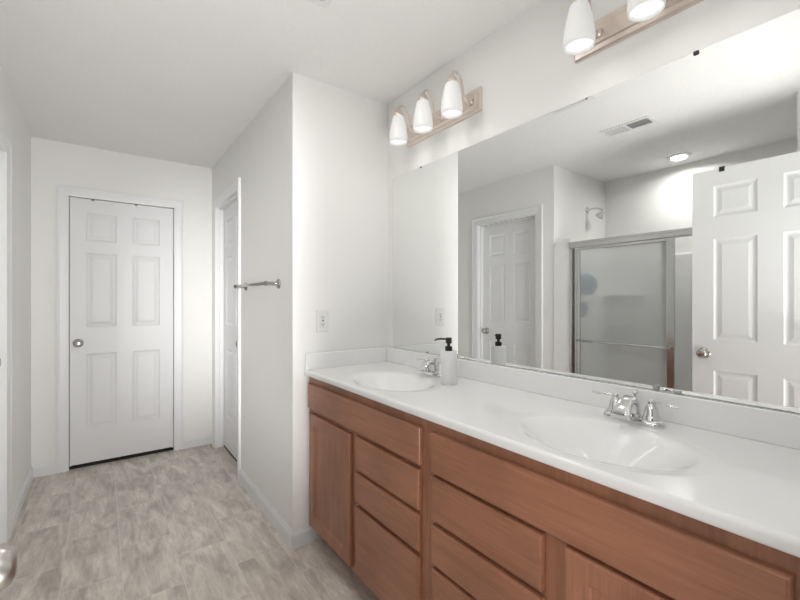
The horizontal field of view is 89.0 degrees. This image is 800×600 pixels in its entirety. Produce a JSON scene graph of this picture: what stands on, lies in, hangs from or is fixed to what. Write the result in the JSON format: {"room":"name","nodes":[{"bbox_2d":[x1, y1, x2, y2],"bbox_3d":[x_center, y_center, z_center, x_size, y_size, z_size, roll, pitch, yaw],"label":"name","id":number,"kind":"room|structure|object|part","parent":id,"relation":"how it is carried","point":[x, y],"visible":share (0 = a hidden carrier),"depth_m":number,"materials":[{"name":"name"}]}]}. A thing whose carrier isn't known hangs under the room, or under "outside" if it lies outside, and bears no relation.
{"room":"bathroom","nodes":[
{"label":"bathroom","id":0,"kind":"room"},
{"bbox_2d":[0,66,30,508],"bbox_3d":[-1.510,0.052,1.286,0.100,2.440,3.960,0,0,-36],"label":"wall","id":1,"kind":"structure","parent":0,"point":[12,121],"depth_m":2.53,"materials":[{"name":"paint"}]},
{"bbox_2d":[0,124,11,543],"bbox_3d":[-1.908,0.212,1.819,0.147,2.119,0.848,0,0,-36],"label":"door frame","id":2,"kind":"structure","parent":1,"relation":"attached to","point":[5,143],"depth_m":2.13,"materials":[{"name":"white wood"}]},
{"bbox_2d":[12,466,32,531],"bbox_3d":[-2.088,1.228,2.171,0.013,0.088,1.850,0,0,-36],"label":"baseboard","id":3,"kind":"structure","parent":1,"relation":"attached to","point":[22,495],"depth_m":2.52,"materials":[{"name":"white wood"}]},
{"bbox_2d":[31,137,211,464],"bbox_3d":[-2.185,0.052,3.308,1.398,2.440,0.100,0,0,-36],"label":"wall","id":4,"kind":"structure","parent":0,"point":[53,163],"depth_m":3.18,"materials":[{"name":"paint"}]},
{"bbox_2d":[56,184,183,473],"bbox_3d":[-2.218,0.211,3.279,0.838,2.122,0.127,0,0,-36],"label":"door frame","id":5,"kind":"structure","parent":4,"relation":"attached to","point":[63,192],"depth_m":3.03,"materials":[{"name":"white wood"}]},
{"bbox_2d":[70,197,172,465],"bbox_3d":[-2.190,0.236,3.241,0.682,2.016,0.096,0,0,-36],"label":"door","id":6,"kind":"structure","parent":4,"relation":"in","point":[121,254],"depth_m":3.23,"materials":[{"name":"white wood"}]},
{"bbox_3d":[-2.415,0.326,3.055,0.066,0.066,0.061,0,0,-36],"label":"knob","id":7,"kind":"part","parent":6,"relation":"part of","materials":[{"name":"silver metal"}]},
{"bbox_2d":[31,433,211,477],"bbox_3d":[-2.152,1.228,3.263,1.198,0.088,0.013,0,0,-36],"label":"baseboard","id":8,"kind":"structure","parent":4,"relation":"attached to","point":[49,468],"depth_m":3.23,"materials":[{"name":"white wood"}]},
{"bbox_2d":[0,444,378,599],"bbox_3d":[-0.437,1.302,0.640,2.950,0.060,6.750,0,0,-36],"label":"floor","id":9,"kind":"structure","parent":0,"point":[181,524],"depth_m":2.15,"materials":[{"name":"tile"}]},
{"bbox_2d":[69,447,173,469],"bbox_3d":[-2.225,1.266,3.289,0.690,0.012,0.084,0,0,-36],"label":"threshold","id":10,"kind":"object","parent":9,"relation":"on","point":[169,448],"visible":0.64,"depth_m":3.24,"materials":[{"name":"black rubber"}]},
{"bbox_2d":[308,377,426,599],"bbox_3d":[0.001,0.833,1.891,0.517,0.879,0.960,0,0,-36],"label":"vanity cabinet","id":11,"kind":"object","parent":9,"relation":"on","point":[368,457],"visible":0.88,"depth_m":1.61,"materials":[{"name":"brown wood"}]},
{"bbox_3d":[-0.337,0.867,1.930,0.019,0.575,0.420,0,0,-36],"label":"cabinet door","id":12,"kind":"part","parent":11,"relation":"part of","materials":[{"name":"brown wood"}]},
{"bbox_3d":[-0.201,0.494,1.745,0.019,0.128,0.918,0,0,-36],"label":"false drawer","id":13,"kind":"part","parent":11,"relation":"part of","materials":[{"name":"brown wood"}]},
{"bbox_3d":[0.103,1.012,1.669,0.420,0.284,0.425,0,0,-36],"label":"drawer","id":14,"kind":"part","parent":11,"relation":"part of","materials":[{"name":"brown wood"}]},
{"bbox_3d":[0.103,0.789,1.669,0.420,0.125,0.425,0,0,-36],"label":"drawer","id":15,"kind":"part","parent":11,"relation":"part of","materials":[{"name":"brown wood"}]},
{"bbox_3d":[0.103,0.643,1.669,0.420,0.138,0.425,0,0,-36],"label":"drawer","id":16,"kind":"part","parent":11,"relation":"part of","materials":[{"name":"brown wood"}]},
{"bbox_2d":[304,347,799,557],"bbox_3d":[0.272,0.383,1.516,0.530,0.208,1.890,0,0,-36],"label":"countertop","id":17,"kind":"structure","parent":11,"relation":"on","point":[730,467],"depth_m":1.12,"materials":[{"name":"stone"}]},
{"bbox_2d":[416,357,439,377],"bbox_3d":[0.138,0.319,1.946,0.113,0.089,0.252,0,0,-36],"label":"faucet","id":18,"kind":"object","parent":17,"relation":"on","point":[428,367],"visible":0.76,"depth_m":1.93,"materials":[{"name":"silver metal"}]},
{"bbox_3d":[0.134,0.318,1.944,0.106,0.066,0.054,0,0,-36],"label":"spout","id":19,"kind":"part","parent":18,"relation":"part of","materials":[{"name":"silver metal"}]},
{"bbox_3d":[0.160,0.354,1.963,0.057,0.018,0.171,0,0,-36],"label":"plate","id":20,"kind":"part","parent":18,"relation":"part of","materials":[{"name":"silver metal"}]},
{"bbox_3d":[0.190,0.319,1.922,0.049,0.064,0.049,0,0,-36],"label":"handle","id":21,"kind":"part","parent":18,"relation":"part of","materials":[{"name":"silver metal"}]},
{"bbox_2d":[435,337,456,384],"bbox_3d":[0.205,0.263,1.770,0.076,0.200,0.088,0,0,-36],"label":"soap dispenser","id":22,"kind":"object","parent":17,"relation":"on","point":[448,357],"visible":1,"depth_m":1.74,"materials":[{"name":"white plastic"}]},
{"bbox_2d":[592,390,680,428],"bbox_3d":[0.678,0.319,1.208,0.113,0.089,0.252,0,0,-36],"label":"faucet","id":23,"kind":"object","parent":17,"relation":"on","point":[626,408],"visible":1,"depth_m":1.18,"materials":[{"name":"silver metal"}]},
{"bbox_3d":[0.648,0.297,1.296,0.014,0.010,0.075,0,0,-36],"label":"lever","id":24,"kind":"part","parent":23,"relation":"part of","materials":[{"name":"silver metal"}]},
{"bbox_3d":[0.670,0.319,1.266,0.049,0.064,0.049,0,0,-36],"label":"handle","id":25,"kind":"part","parent":23,"relation":"part of","materials":[{"name":"silver metal"}]},
{"bbox_3d":[0.674,0.318,1.206,0.106,0.066,0.054,0,0,-36],"label":"spout","id":26,"kind":"part","parent":23,"relation":"part of","materials":[{"name":"silver metal"}]},
{"bbox_3d":[0.700,0.354,1.224,0.057,0.018,0.171,0,0,-36],"label":"plate","id":27,"kind":"part","parent":23,"relation":"part of","materials":[{"name":"silver metal"}]},
{"bbox_3d":[0.730,0.319,1.183,0.049,0.064,0.049,0,0,-36],"label":"handle","id":28,"kind":"part","parent":23,"relation":"part of","materials":[{"name":"silver metal"}]},
{"bbox_3d":[0.752,0.297,1.153,0.014,0.010,0.075,0,0,-36],"label":"lever","id":29,"kind":"part","parent":23,"relation":"part of","materials":[{"name":"silver metal"}]},
{"bbox_2d":[427,420,799,599],"bbox_3d":[0.554,0.833,1.134,0.517,0.879,0.913,0,0,-36],"label":"vanity cabinet","id":30,"kind":"object","parent":9,"relation":"on","point":[503,524],"visible":0.84,"depth_m":0.96,"materials":[{"name":"brown wood"}]},
{"bbox_3d":[0.389,1.011,1.277,0.420,0.286,0.410,0,0,-36],"label":"drawer","id":31,"kind":"part","parent":30,"relation":"part of","materials":[{"name":"brown wood"}]},
{"bbox_3d":[0.389,0.790,1.277,0.420,0.127,0.410,0,0,-36],"label":"drawer","id":32,"kind":"part","parent":30,"relation":"part of","materials":[{"name":"brown wood"}]},
{"bbox_3d":[0.389,0.642,1.277,0.420,0.140,0.410,0,0,-36],"label":"drawer","id":33,"kind":"part","parent":30,"relation":"part of","materials":[{"name":"brown wood"}]},
{"bbox_3d":[0.495,0.862,0.793,0.019,0.585,0.375,0,0,-36],"label":"cabinet door","id":34,"kind":"part","parent":30,"relation":"part of","materials":[{"name":"brown wood"}]},
{"bbox_2d":[212,81,285,521],"bbox_3d":[-1.100,0.052,2.924,0.100,2.440,1.800,0,0,-36],"label":"wall","id":35,"kind":"structure","parent":0,"point":[257,156],"depth_m":2.46,"materials":[{"name":"paint"}]},
{"bbox_2d":[212,177,240,480],"bbox_3d":[-1.336,0.205,3.241,0.127,2.134,0.858,0,0,-36],"label":"door frame","id":36,"kind":"structure","parent":35,"relation":"attached to","point":[232,193],"depth_m":3.50,"materials":[{"name":"white wood"}]},
{"bbox_2d":[224,201,236,459],"bbox_3d":[-1.334,0.237,3.243,0.096,2.030,0.706,0,0,-36],"label":"door","id":37,"kind":"structure","parent":35,"relation":"in","point":[230,213],"depth_m":3.35,"materials":[{"name":"white wood"}]},
{"bbox_2d":[233,279,280,290],"bbox_3d":[-0.888,-0.090,2.479,0.083,0.054,0.684,0,0,-36],"label":"towel bar","id":38,"kind":"object","parent":35,"relation":"attached to","point":[277,283],"visible":1,"depth_m":2.27,"materials":[{"name":"grey metal"}]},
{"bbox_3d":[-0.912,-0.090,2.461,0.017,0.017,0.670,0,0,-36],"label":"rail","id":39,"kind":"part","parent":38,"relation":"part of","materials":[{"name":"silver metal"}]},
{"bbox_3d":[-0.702,-0.090,2.225,0.083,0.054,0.054,0,0,-36],"label":"mounting post","id":40,"kind":"part","parent":38,"relation":"part of","materials":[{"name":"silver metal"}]},
{"bbox_2d":[239,468,322,549],"bbox_3d":[-0.771,1.228,2.517,0.177,0.088,0.979,0,0,-36],"label":"baseboard","id":41,"kind":"structure","parent":35,"relation":"attached to","point":[303,536],"depth_m":2.21,"materials":[{"name":"white wood"}]},
{"bbox_2d":[0,0,540,168],"bbox_3d":[-0.437,-1.198,0.640,2.950,0.060,6.750,0,0,-36],"label":"ceiling","id":42,"kind":"structure","parent":0,"point":[179,81],"depth_m":1.95,"materials":[{"name":"paint"}]},
{"bbox_2d":[307,0,331,8],"bbox_3d":[-0.314,-1.158,1.437,0.240,0.020,0.260,0,0,-36],"label":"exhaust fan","id":43,"kind":"object","parent":42,"relation":"attached to","point":[322,3],"visible":1,"depth_m":1.58,"materials":[{"name":"white plastic"}]},
{"bbox_2d":[286,72,387,530],"bbox_3d":[-0.341,0.052,2.303,0.592,2.440,0.100,0,0,-36],"label":"wall","id":44,"kind":"structure","parent":0,"point":[337,138],"depth_m":2.20,"materials":[{"name":"paint"}]},
{"bbox_2d":[316,310,328,331],"bbox_3d":[-0.414,0.111,2.181,0.073,0.118,0.010,0,0,-36],"label":"wall outlet","id":45,"kind":"object","parent":44,"relation":"attached to","point":[322,316],"visible":1,"depth_m":2.18,"materials":[{"name":"white plastic"}]},
{"bbox_2d":[320,314,325,326],"bbox_3d":[-0.412,0.111,2.179,0.033,0.068,0.003,0,0,-36],"label":"receptacle","id":46,"kind":"object","parent":45,"relation":"attached to","point":[322,316],"depth_m":2.18,"materials":[{"name":"white plastic"}]},
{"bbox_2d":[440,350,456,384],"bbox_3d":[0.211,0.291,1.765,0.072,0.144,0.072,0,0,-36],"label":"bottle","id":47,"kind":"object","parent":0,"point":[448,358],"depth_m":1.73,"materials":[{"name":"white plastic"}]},
{"bbox_2d":[388,0,799,413],"bbox_3d":[0.546,0.052,1.675,0.100,2.440,2.160,0,0,-36],"label":"wall","id":48,"kind":"structure","parent":0,"point":[523,70],"depth_m":1.60,"materials":[{"name":"paint"}]},
{"bbox_2d":[389,70,481,146],"bbox_3d":[0.135,-0.918,1.996,0.186,0.201,0.545,0,0,-36],"label":"vanity light","id":49,"kind":"object","parent":48,"relation":"attached to","point":[455,108],"visible":1,"depth_m":1.92,"materials":[{"name":"white glass"}]},
{"bbox_3d":[-0.008,-0.885,2.115,0.095,0.137,0.095,0,0,-36],"label":"lamp shade","id":50,"kind":"part","parent":49,"relation":"part of","materials":[{"name":"white glass"}]},
{"bbox_2d":[391,139,405,143],"bbox_3d":[-0.008,-0.828,2.115,0.084,0.004,0.084,0,0,-36],"label":"diffuser","id":51,"kind":"object","parent":49,"relation":"attached to","point":[393,141],"depth_m":2.12,"materials":[{"name":"white glass"}]},
{"bbox_3d":[0.038,-0.953,2.148,0.123,0.130,0.034,0,0,-36],"label":"lamp arm","id":52,"kind":"part","parent":49,"relation":"part of","materials":[{"name":"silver metal"}]},
{"bbox_3d":[0.110,-0.885,1.954,0.095,0.137,0.095,0,0,-36],"label":"lamp shade","id":53,"kind":"part","parent":49,"relation":"part of","materials":[{"name":"white glass"}]},
{"bbox_2d":[415,126,430,130],"bbox_3d":[0.110,-0.828,1.954,0.084,0.004,0.084,0,0,-36],"label":"diffuser","id":54,"kind":"object","parent":49,"relation":"attached to","point":[417,128],"depth_m":1.96,"materials":[{"name":"white glass"}]},
{"bbox_3d":[0.156,-0.953,1.987,0.123,0.130,0.034,0,0,-36],"label":"lamp arm","id":55,"kind":"part","parent":49,"relation":"part of","materials":[{"name":"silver metal"}]},
{"bbox_3d":[0.202,-0.905,2.045,0.020,0.108,0.545,0,0,-36],"label":"plate","id":56,"kind":"part","parent":49,"relation":"part of","materials":[{"name":"silver metal"}]},
{"bbox_3d":[0.228,-0.885,1.792,0.095,0.137,0.095,0,0,-36],"label":"lamp shade","id":57,"kind":"part","parent":49,"relation":"part of","materials":[{"name":"white glass"}]},
{"bbox_2d":[443,110,460,115],"bbox_3d":[0.228,-0.828,1.792,0.084,0.004,0.084,0,0,-36],"label":"diffuser","id":58,"kind":"object","parent":49,"relation":"attached to","point":[445,112],"depth_m":1.80,"materials":[{"name":"white glass"}]},
{"bbox_3d":[0.274,-0.953,1.825,0.123,0.130,0.034,0,0,-36],"label":"lamp arm","id":59,"kind":"part","parent":49,"relation":"part of","materials":[{"name":"silver metal"}]},
{"bbox_2d":[387,347,799,449],"bbox_3d":[0.478,0.322,1.667,0.020,0.085,1.890,0,0,-36],"label":"backsplash","id":60,"kind":"structure","parent":48,"relation":"attached to","point":[780,428],"depth_m":1.24,"materials":[{"name":"stone"}]},
{"bbox_2d":[393,8,799,412],"bbox_3d":[0.489,-0.218,1.653,0.018,0.990,1.811,0,0,-36],"label":"wall mirror","id":61,"kind":"object","parent":48,"relation":"attached to","point":[643,230],"visible":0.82,"depth_m":1.30,"materials":[{"name":"white mirror"}]},
{"bbox_2d":[563,0,703,63],"bbox_3d":[0.721,-0.918,1.195,0.186,0.201,0.545,0,0,-36],"label":"vanity light","id":62,"kind":"object","parent":48,"relation":"attached to","point":[584,38],"visible":1,"depth_m":1.29,"materials":[{"name":"white glass"}]},
{"bbox_3d":[0.578,-0.885,1.313,0.095,0.137,0.095,0,0,-36],"label":"lamp shade","id":63,"kind":"part","parent":62,"relation":"part of","materials":[{"name":"white glass"}]},
{"bbox_2d":[566,38,592,50],"bbox_3d":[0.578,-0.828,1.313,0.084,0.004,0.084,0,0,-36],"label":"diffuser","id":64,"kind":"object","parent":62,"relation":"attached to","point":[572,44],"depth_m":1.32,"materials":[{"name":"white glass"}]},
{"bbox_3d":[0.624,-0.953,1.347,0.123,0.130,0.034,0,0,-36],"label":"lamp arm","id":65,"kind":"part","parent":62,"relation":"part of","materials":[{"name":"silver metal"}]},
{"bbox_3d":[0.696,-0.885,1.152,0.095,0.137,0.095,0,0,-36],"label":"lamp shade","id":66,"kind":"part","parent":62,"relation":"part of","materials":[{"name":"white glass"}]},
{"bbox_2d":[630,0,662,17],"bbox_3d":[0.696,-0.828,1.152,0.084,0.004,0.084,0,0,-36],"label":"diffuser","id":67,"kind":"object","parent":62,"relation":"attached to","point":[638,8],"depth_m":1.15,"materials":[{"name":"white glass"}]},
{"bbox_3d":[0.337,0.052,0.361,1.790,2.440,0.285,0,0,-36],"label":"wall","id":68,"kind":"structure","parent":0,"visible":0},
{"bbox_2d":[0,544,17,590],"bbox_3d":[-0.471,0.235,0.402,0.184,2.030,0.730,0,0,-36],"label":"door knob","id":69,"kind":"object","parent":68,"relation":"in","point":[8,554],"depth_m":0.29,"materials":[{"name":"silver metal"}]}
]}

